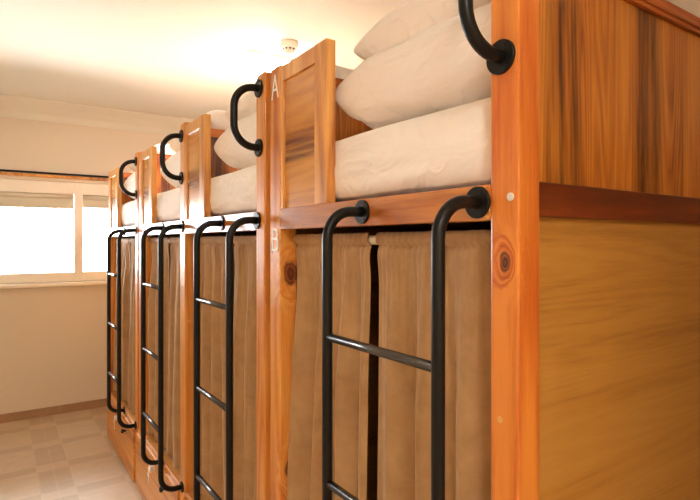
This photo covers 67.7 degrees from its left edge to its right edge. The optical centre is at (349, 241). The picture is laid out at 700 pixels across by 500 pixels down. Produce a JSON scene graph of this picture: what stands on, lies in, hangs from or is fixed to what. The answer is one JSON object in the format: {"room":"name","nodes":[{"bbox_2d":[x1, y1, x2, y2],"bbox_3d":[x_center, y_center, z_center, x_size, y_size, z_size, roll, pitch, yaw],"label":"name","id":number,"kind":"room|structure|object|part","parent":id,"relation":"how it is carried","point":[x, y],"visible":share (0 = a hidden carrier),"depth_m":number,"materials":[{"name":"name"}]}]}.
{"room":"dormitory","nodes":[
{"label":"dormitory","id":0,"kind":"room"},
{"bbox_2d":[0,406,142,499],"bbox_3d":[-0.386,1.623,1.944,4.388,0.075,8.078,0,0,-34],"label":"floor","id":1,"kind":"structure","parent":0,"point":[70,455],"depth_m":3.78,"materials":[{"name":"beige tile"}]},
{"bbox_2d":[107,152,139,482],"bbox_3d":[-0.871,0.503,4.348,2.154,2.164,1.063,0,0,-34],"label":"bunk bed","id":2,"kind":"object","parent":1,"relation":"on","point":[122,425],"visible":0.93,"depth_m":3.65,"materials":[{"name":"orange wood"}]},
{"bbox_3d":[-1.921,0.320,4.237,0.062,1.776,0.068,0,0,-34],"label":"post","id":3,"kind":"part","parent":2,"relation":"part of","materials":[{"name":"orange wood"}]},
{"bbox_3d":[-1.829,-0.333,4.073,0.031,0.455,0.308,0,0,-34],"label":"guard panel","id":4,"kind":"part","parent":2,"relation":"part of","materials":[{"name":"brown wood"}]},
{"bbox_3d":[-1.670,1.404,3.850,0.068,0.348,0.990,0,0,-34],"label":"drawer","id":5,"kind":"part","parent":2,"relation":"part of","materials":[{"name":"brown wood"}]},
{"bbox_2d":[113,238,129,401],"bbox_3d":[-1.755,0.581,4.013,0.066,1.210,0.481,0,0,-34],"label":"curtain","id":6,"kind":"object","parent":2,"relation":"hanging from","point":[125,244],"visible":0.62,"depth_m":3.87,"materials":[{"name":"beige fabric"}]},
{"bbox_3d":[-1.655,-0.072,3.818,0.034,0.067,0.926,0,0,-34],"label":"rail","id":7,"kind":"part","parent":2,"relation":"part of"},
{"bbox_3d":[-1.664,1.232,3.853,0.055,0.049,0.993,0,0,-34],"label":"rail","id":8,"kind":"part","parent":2,"relation":"part of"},
{"bbox_3d":[-1.076,-0.544,4.808,1.978,0.040,0.070,0,0,-34],"label":"trim","id":9,"kind":"part","parent":2,"relation":"part of","materials":[{"name":"brown wood"}]},
{"bbox_3d":[-1.438,-0.413,3.373,0.104,0.241,0.025,0,0,-34],"label":"grab handle","id":10,"kind":"part","parent":2,"relation":"part of","materials":[{"name":"black metal"}]},
{"bbox_2d":[121,201,134,226],"bbox_3d":[-0.844,-0.205,4.365,1.939,0.193,0.906,0,0,-34],"label":"mattress","id":11,"kind":"object","parent":2,"relation":"on","point":[128,209],"visible":0.06,"depth_m":3.76,"materials":[{"name":"white fabric"}]},
{"bbox_2d":[124,172,134,198],"bbox_3d":[-1.389,-0.412,3.836,0.405,0.248,0.630,0,0,-34],"label":"pillow","id":12,"kind":"object","parent":11,"relation":"on","point":[129,184],"visible":0.08,"depth_m":3.82,"materials":[{"name":"white fabric"}]},
{"bbox_2d":[130,144,175,171],"bbox_3d":[-1.335,-0.585,3.877,0.426,0.200,0.687,0,0,-34],"label":"pillow","id":13,"kind":"object","parent":12,"relation":"on","point":[168,150],"visible":0.06,"depth_m":3.56,"materials":[{"name":"white fabric"}]},
{"bbox_3d":[-1.076,0.769,4.808,1.978,1.634,0.038,0,0,-34],"label":"plywood panel","id":14,"kind":"part","parent":2,"relation":"part of","materials":[{"name":"brown wood"}]},
{"bbox_3d":[-1.076,-0.317,4.808,1.978,0.416,0.040,0,0,-34],"label":"plank panel","id":15,"kind":"part","parent":2,"relation":"part of","materials":[{"name":"brown wood"}]},
{"bbox_2d":[128,238,134,414],"bbox_3d":[-1.489,0.582,3.618,0.066,1.210,0.401,0,0,-34],"label":"curtain","id":16,"kind":"object","parent":2,"relation":"hanging from","point":[131,361],"visible":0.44,"depth_m":3.67,"materials":[{"name":"beige fabric"}]},
{"bbox_3d":[-1.365,0.503,3.414,0.062,2.164,0.068,0,0,-34],"label":"post","id":17,"kind":"part","parent":2,"relation":"part of","materials":[{"name":"orange wood"}]},
{"bbox_2d":[136,122,256,499],"bbox_3d":[-0.286,0.503,3.482,2.154,2.164,1.023,0,0,-34],"label":"bunk bed","id":18,"kind":"object","parent":1,"relation":"on","point":[157,478],"visible":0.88,"depth_m":2.61,"materials":[{"name":"orange wood"}]},
{"bbox_3d":[-1.307,0.320,3.329,0.062,1.776,0.070,0,0,-34],"label":"post","id":19,"kind":"part","parent":18,"relation":"part of","materials":[{"name":"orange wood"}]},
{"bbox_3d":[-1.227,-0.333,3.182,0.031,0.455,0.262,0,0,-34],"label":"guard panel","id":20,"kind":"part","parent":18,"relation":"part of","materials":[{"name":"brown wood"}]},
{"bbox_3d":[-1.088,1.404,2.990,0.068,0.348,0.940,0,0,-34],"label":"drawer","id":21,"kind":"part","parent":18,"relation":"part of","materials":[{"name":"brown wood"}]},
{"bbox_2d":[147,238,169,448],"bbox_3d":[-1.153,0.581,3.124,0.064,1.211,0.433,0,0,-34],"label":"curtain","id":22,"kind":"object","parent":18,"relation":"hanging from","point":[153,293],"visible":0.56,"depth_m":3.08,"materials":[{"name":"beige fabric"}]},
{"bbox_3d":[-1.082,1.232,2.992,0.055,0.049,0.943,0,0,-34],"label":"rail","id":23,"kind":"part","parent":18,"relation":"part of","materials":[{"name":"brown wood"}]},
{"bbox_3d":[-1.064,-0.072,2.943,0.034,0.067,0.841,0,0,-34],"label":"rail","id":24,"kind":"part","parent":18,"relation":"part of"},
{"bbox_3d":[-0.462,-0.544,3.900,1.978,0.040,0.074,0,0,-34],"label":"trim","id":25,"kind":"part","parent":18,"relation":"part of","materials":[{"name":"brown wood"}]},
{"bbox_3d":[-0.462,0.769,3.900,1.978,1.634,0.040,0,0,-34],"label":"plywood panel","id":26,"kind":"part","parent":18,"relation":"part of","materials":[{"name":"brown wood"}]},
{"bbox_3d":[-0.462,-0.317,3.900,1.978,0.416,0.044,0,0,-34],"label":"plank panel","id":27,"kind":"part","parent":18,"relation":"part of","materials":[{"name":"brown wood"}]},
{"bbox_2d":[156,188,179,222],"bbox_3d":[-0.252,-0.205,3.491,1.939,0.193,0.821,0,0,-34],"label":"mattress","id":28,"kind":"object","parent":18,"relation":"on","point":[168,202],"visible":0.16,"depth_m":2.89,"materials":[{"name":"white fabric"}]},
{"bbox_2d":[160,151,179,187],"bbox_3d":[-0.774,-0.417,2.927,0.405,0.242,0.630,0,0,-34],"label":"pillow","id":29,"kind":"object","parent":28,"relation":"on","point":[172,163],"visible":0.09,"depth_m":2.92,"materials":[{"name":"white fabric"}]},
{"bbox_2d":[169,110,229,152],"bbox_3d":[-0.720,-0.589,2.968,0.426,0.202,0.687,0,0,-34],"label":"pillow","id":30,"kind":"object","parent":29,"relation":"on","point":[218,119],"visible":0.12,"depth_m":2.63,"materials":[{"name":"white fabric"}]},
{"bbox_3d":[-0.870,-0.414,2.534,0.104,0.232,0.025,0,0,-34],"label":"grab handle","id":31,"kind":"part","parent":18,"relation":"part of","materials":[{"name":"black metal"}]},
{"bbox_2d":[166,237,179,469],"bbox_3d":[-0.906,0.582,2.768,0.065,1.211,0.364,0,0,-37],"label":"curtain","id":32,"kind":"object","parent":18,"relation":"hanging from","point":[173,417],"visible":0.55,"depth_m":2.80,"materials":[{"name":"beige fabric"}]},
{"bbox_3d":[-0.830,-0.311,2.561,0.007,0.062,0.062,0,0,-34],"label":"mounting plate","id":33,"kind":"part","parent":18,"relation":"part of","materials":[{"name":"black metal"}]},
{"bbox_3d":[-0.830,-0.517,2.561,0.007,0.062,0.062,0,0,-34],"label":"mounting plate","id":34,"kind":"part","parent":18,"relation":"part of","materials":[{"name":"black metal"}]},
{"bbox_3d":[-0.824,-0.073,2.552,0.007,0.060,0.060,0,0,-34],"label":"mounting plate","id":35,"kind":"part","parent":18,"relation":"part of","materials":[{"name":"black metal"}]},
{"bbox_3d":[-0.824,1.200,2.552,0.007,0.052,0.052,0,0,-34],"label":"mounting plate","id":36,"kind":"part","parent":18,"relation":"part of","materials":[{"name":"black metal"}]},
{"bbox_3d":[-0.794,0.503,2.570,0.062,2.164,0.080,0,0,-34],"label":"post","id":37,"kind":"part","parent":18,"relation":"part of","materials":[{"name":"orange wood"}]},
{"bbox_3d":[0.051,-0.544,3.141,1.978,0.040,0.074,0,0,-34],"label":"trim","id":38,"kind":"part","parent":18,"relation":"part of","materials":[{"name":"brown wood"}]},
{"bbox_3d":[0.051,-0.317,3.141,1.978,0.416,0.044,0,0,-34],"label":"plank panel","id":39,"kind":"part","parent":18,"relation":"part of","materials":[{"name":"brown wood"}]},
{"bbox_3d":[0.051,0.769,3.141,1.978,1.634,0.041,0,0,-34],"label":"plywood panel","id":40,"kind":"part","parent":18,"relation":"part of","materials":[{"name":"brown wood"}]},
{"bbox_2d":[183,71,269,499],"bbox_3d":[0.252,0.503,2.686,2.154,2.164,0.914,0,0,-34],"label":"bunk bed","id":41,"kind":"object","parent":1,"relation":"on","point":[198,219],"visible":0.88,"depth_m":1.80,"materials":[{"name":"orange wood"}]},
{"bbox_3d":[-0.539,1.232,2.189,0.055,0.049,0.836,0,0,-34],"label":"rail","id":42,"kind":"part","parent":41,"relation":"part of","materials":[{"name":"brown wood"}]},
{"bbox_3d":[-0.705,-0.333,2.410,0.031,0.455,0.284,0,0,-34],"label":"guard panel","id":43,"kind":"part","parent":41,"relation":"part of","materials":[{"name":"brown wood"}]},
{"bbox_2d":[200,236,225,499],"bbox_3d":[-0.630,0.581,2.352,0.062,1.210,0.457,0,0,-34],"label":"curtain","id":44,"kind":"object","parent":41,"relation":"hanging from","point":[212,249],"visible":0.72,"depth_m":2.30,"materials":[{"name":"beige fabric"}]},
{"bbox_3d":[-0.549,-0.072,2.182,0.034,0.067,0.836,0,0,-34],"label":"rail","id":45,"kind":"part","parent":41,"relation":"part of","materials":[{"name":"brown wood"}]},
{"bbox_3d":[-0.519,-0.073,2.101,0.007,0.060,0.060,0,0,-34],"label":"mounting plate","id":46,"kind":"part","parent":41,"relation":"part of","materials":[{"name":"black metal"}]},
{"bbox_2d":[210,164,256,216],"bbox_3d":[0.261,-0.205,2.729,1.941,0.192,0.817,0,0,-34],"label":"mattress","id":47,"kind":"object","parent":41,"relation":"on","point":[235,192],"visible":0.13,"depth_m":2.08,"materials":[{"name":"white fabric"}]},
{"bbox_2d":[214,112,256,168],"bbox_3d":[-0.258,-0.413,2.164,0.405,0.243,0.630,0,0,-34],"label":"pillow","id":48,"kind":"object","parent":47,"relation":"on","point":[226,147],"visible":0.14,"depth_m":2.14,"materials":[{"name":"white fabric"}]},
{"bbox_2d":[225,65,352,120],"bbox_3d":[-0.204,-0.585,2.204,0.426,0.195,0.687,0,0,-34],"label":"pillow","id":49,"kind":"object","parent":48,"relation":"on","point":[247,104],"visible":0.1,"depth_m":2.18,"materials":[{"name":"white fabric"}]},
{"bbox_3d":[-0.357,-0.426,1.775,0.104,0.230,0.025,0,0,-34],"label":"grab handle","id":50,"kind":"part","parent":41,"relation":"part of","materials":[{"name":"black metal"}]},
{"bbox_2d":[233,235,256,499],"bbox_3d":[-0.388,0.581,1.994,0.070,1.210,0.336,0,0,-29],"label":"curtain","id":51,"kind":"object","parent":41,"relation":"hanging from","point":[245,248],"visible":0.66,"depth_m":2.05,"materials":[{"name":"beige fabric"}]},
{"bbox_3d":[-0.325,-0.073,1.813,0.007,0.060,0.060,0,0,-34],"label":"mounting plate","id":52,"kind":"part","parent":41,"relation":"part of","materials":[{"name":"black metal"}]},
{"bbox_3d":[-0.317,-0.324,1.802,0.007,0.062,0.062,0,0,-34],"label":"mounting plate","id":53,"kind":"part","parent":41,"relation":"part of","materials":[{"name":"black metal"}]},
{"bbox_3d":[-0.317,-0.529,1.802,0.007,0.062,0.062,0,0,-34],"label":"mounting plate","id":54,"kind":"part","parent":41,"relation":"part of","materials":[{"name":"black metal"}]},
{"bbox_3d":[-0.283,0.503,1.814,0.062,2.164,0.070,0,0,-34],"label":"post","id":55,"kind":"part","parent":41,"relation":"part of","materials":[{"name":"orange wood"}]},
{"bbox_2d":[270,0,699,499],"bbox_3d":[0.810,0.478,1.859,2.155,2.216,0.998,0,0,-34],"label":"bunk bed","id":56,"kind":"object","parent":1,"relation":"on","point":[590,207],"visible":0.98,"depth_m":1.11,"materials":[{"name":"orange wood"}]},
{"bbox_3d":[-0.219,0.508,1.719,0.062,2.154,0.074,0,0,-34],"label":"post","id":57,"kind":"part","parent":56,"relation":"part of","materials":[{"name":"orange wood"}]},
{"bbox_3d":[-0.132,-0.333,1.562,0.031,0.455,0.284,0,0,-34],"label":"guard panel","id":58,"kind":"part","parent":56,"relation":"part of","materials":[{"name":"brown wood"}]},
{"bbox_2d":[287,233,371,499],"bbox_3d":[-0.071,0.580,1.522,0.065,1.208,0.411,0,0,-34],"label":"curtain","id":59,"kind":"object","parent":56,"relation":"hanging from","point":[351,251],"visible":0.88,"depth_m":1.50,"materials":[{"name":"beige fabric"}]},
{"bbox_3d":[0.626,-0.544,2.290,1.978,0.040,0.077,0,0,-34],"label":"trim","id":60,"kind":"part","parent":56,"relation":"part of","materials":[{"name":"brown wood"}]},
{"bbox_3d":[0.626,-0.317,2.290,1.978,0.416,0.047,0,0,-34],"label":"plank panel","id":61,"kind":"part","parent":56,"relation":"part of","materials":[{"name":"brown wood"}]},
{"bbox_3d":[0.028,-0.073,1.291,0.007,0.060,0.060,0,0,-34],"label":"mounting plate","id":62,"kind":"part","parent":56,"relation":"part of","materials":[{"name":"black metal"}]},
{"bbox_3d":[0.068,-0.004,1.349,0.025,0.025,0.874,0,0,-34],"label":"curtain rod","id":63,"kind":"part","parent":56,"relation":"part of","materials":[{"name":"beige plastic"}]},
{"bbox_3d":[0.626,0.769,2.290,1.978,1.634,0.044,0,0,-34],"label":"plywood panel","id":64,"kind":"part","parent":56,"relation":"part of","materials":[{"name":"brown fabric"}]},
{"bbox_3d":[0.031,-0.072,1.324,0.034,0.067,0.860,0,0,-34],"label":"rail","id":65,"kind":"part","parent":56,"relation":"part of","materials":[{"name":"brown wood"}]},
{"bbox_3d":[0.627,-0.077,2.289,1.978,0.064,0.068,0,0,-34],"label":"rail","id":66,"kind":"part","parent":56,"relation":"part of","materials":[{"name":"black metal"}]},
{"bbox_2d":[334,97,490,201],"bbox_3d":[0.841,-0.204,1.871,1.942,0.191,0.840,0,0,-34],"label":"mattress","id":67,"kind":"object","parent":56,"relation":"on","point":[450,148],"visible":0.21,"depth_m":1.17,"materials":[{"name":"white fabric"}]},
{"bbox_2d":[335,3,490,128],"bbox_3d":[0.298,-0.413,1.340,0.405,0.246,0.630,0,0,-34],"label":"pillow","id":68,"kind":"object","parent":67,"relation":"on","point":[437,69],"visible":0.46,"depth_m":1.22,"materials":[{"name":"white fabric"}]},
{"bbox_2d":[354,0,490,59],"bbox_3d":[0.371,-0.589,1.353,0.427,0.223,0.683,0,0,-34],"label":"pillow","id":69,"kind":"object","parent":68,"relation":"on","point":[408,20],"visible":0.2,"depth_m":1.34,"materials":[{"name":"white fabric"}]},
{"bbox_2d":[376,230,490,499],"bbox_3d":[0.174,0.580,1.152,0.073,1.208,0.405,0,0,-34],"label":"curtain","id":70,"kind":"object","parent":56,"relation":"hanging from","point":[404,258],"visible":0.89,"depth_m":1.15,"materials":[{"name":"beige fabric"}]},
{"bbox_3d":[0.238,-0.073,0.980,0.007,0.060,0.060,0,0,-34],"label":"mounting plate","id":71,"kind":"part","parent":56,"relation":"part of","materials":[{"name":"black metal"}]},
{"bbox_3d":[0.229,-0.433,0.908,0.104,0.231,0.025,0,0,-34],"label":"grab handle","id":72,"kind":"part","parent":56,"relation":"part of","materials":[{"name":"black metal"}]},
{"bbox_3d":[0.269,-0.331,0.935,0.007,0.062,0.062,0,0,-34],"label":"mounting plate","id":73,"kind":"part","parent":56,"relation":"part of","materials":[{"name":"black metal"}]},
{"bbox_3d":[0.300,0.478,0.950,0.062,2.216,0.062,0,0,-34],"label":"post","id":74,"kind":"part","parent":56,"relation":"part of","materials":[{"name":"orange wood"}]},
{"bbox_3d":[1.147,-0.077,1.520,1.978,0.064,0.046,0,0,-34],"label":"rail","id":75,"kind":"part","parent":56,"relation":"part of","materials":[{"name":"brown wood"}]},
{"bbox_3d":[1.146,0.769,1.522,1.978,1.634,0.023,0,0,-34],"label":"plywood panel","id":76,"kind":"part","parent":56,"relation":"part of","materials":[{"name":"brown wood"}]},
{"bbox_3d":[1.146,-0.317,1.522,1.978,0.416,0.026,0,0,-34],"label":"plank panel","id":77,"kind":"part","parent":56,"relation":"part of","materials":[{"name":"brown wood"}]},
{"bbox_3d":[1.146,-0.544,1.522,1.978,0.040,0.056,0,0,-34],"label":"trim","id":78,"kind":"part","parent":56,"relation":"part of","materials":[{"name":"brown wood"}]},
{"bbox_2d":[0,116,172,413],"bbox_3d":[-2.521,0.165,5.103,4.162,2.842,0.300,0,0,-34],"label":"wall","id":79,"kind":"structure","parent":0,"point":[53,340],"depth_m":4.79,"materials":[{"name":"beige paint"}]},
{"bbox_2d":[0,398,106,422],"bbox_3d":[-2.433,1.548,4.973,4.162,0.075,0.015,0,0,-34],"label":"baseboard","id":80,"kind":"structure","parent":79,"relation":"attached to","point":[28,414],"depth_m":4.77,"materials":[{"name":"brown wood"}]},
{"bbox_2d":[0,178,108,288],"bbox_3d":[-2.959,-0.073,4.647,2.280,0.964,0.169,0,0,-34],"label":"window","id":81,"kind":"structure","parent":79,"relation":"in","point":[8,280],"depth_m":4.85,"materials":[{"name":"beige wood"}]},
{"bbox_2d":[0,191,73,208],"bbox_3d":[-3.024,-0.374,4.628,1.020,0.136,0.039,0,0,-34],"label":"roller blind","id":82,"kind":"object","parent":81,"relation":"attached to","point":[7,199],"visible":1,"depth_m":4.74,"materials":[{"name":"beige fabric"}]},
{"bbox_3d":[-2.943,0.392,4.623,2.280,0.034,0.112,0,0,-34],"label":"sill","id":83,"kind":"part","parent":81,"relation":"part of","materials":[{"name":"beige wood"}]},
{"bbox_2d":[83,195,108,208],"bbox_3d":[-2.345,-0.382,5.087,0.461,0.122,0.039,0,0,-34],"label":"roller blind","id":84,"kind":"object","parent":81,"relation":"attached to","point":[89,201],"visible":0.41,"depth_m":5.02,"materials":[{"name":"beige fabric"}]},
{"bbox_2d":[0,169,108,180],"bbox_3d":[-2.764,-0.607,4.727,3.188,0.044,0.050,0,0,-34],"label":"pole","id":85,"kind":"object","parent":79,"relation":"attached to","point":[5,171],"visible":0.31,"depth_m":4.76,"materials":[{"name":"brown wood"}]},
{"bbox_2d":[0,94,194,134],"bbox_3d":[-2.395,-1.176,4.917,4.162,0.161,0.150,0,0,-34],"label":"trim","id":86,"kind":"structure","parent":79,"relation":"attached to","point":[11,106],"depth_m":4.88,"materials":[{"name":"beige paint"}]},
{"bbox_2d":[0,0,408,118],"bbox_3d":[-0.386,-1.301,1.944,4.388,0.090,8.078,0,0,-34],"label":"ceiling","id":87,"kind":"structure","parent":0,"point":[174,58],"depth_m":3.29,"materials":[{"name":"white paint"}]},
{"bbox_2d":[229,49,293,79],"bbox_3d":[-0.592,-1.224,3.682,0.398,0.064,0.405,0,0,-34],"label":"ceiling light","id":88,"kind":"object","parent":87,"relation":"attached to","point":[253,63],"visible":0.56,"depth_m":3.54,"materials":[{"name":"beige"}]},
{"bbox_3d":[-0.592,-1.245,3.682,0.398,0.022,0.405,0,0,-34],"label":"light frame","id":89,"kind":"part","parent":88,"relation":"part of","materials":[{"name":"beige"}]},
{"bbox_2d":[280,39,297,54],"bbox_3d":[-0.383,-1.217,3.286,0.112,0.078,0.112,0,0,-34],"label":"smoke detector","id":90,"kind":"object","parent":87,"relation":"attached to","point":[289,46],"visible":1,"depth_m":3.25,"materials":[{"name":"beige plastic"}]},
{"bbox_2d":[667,0,699,17],"bbox_3d":[1.406,0.165,3.109,0.112,2.842,8.002,0,0,-34],"label":"wall","id":91,"kind":"structure","parent":0,"point":[692,6],"depth_m":2.59,"materials":[{"name":"beige paint"}]}
]}

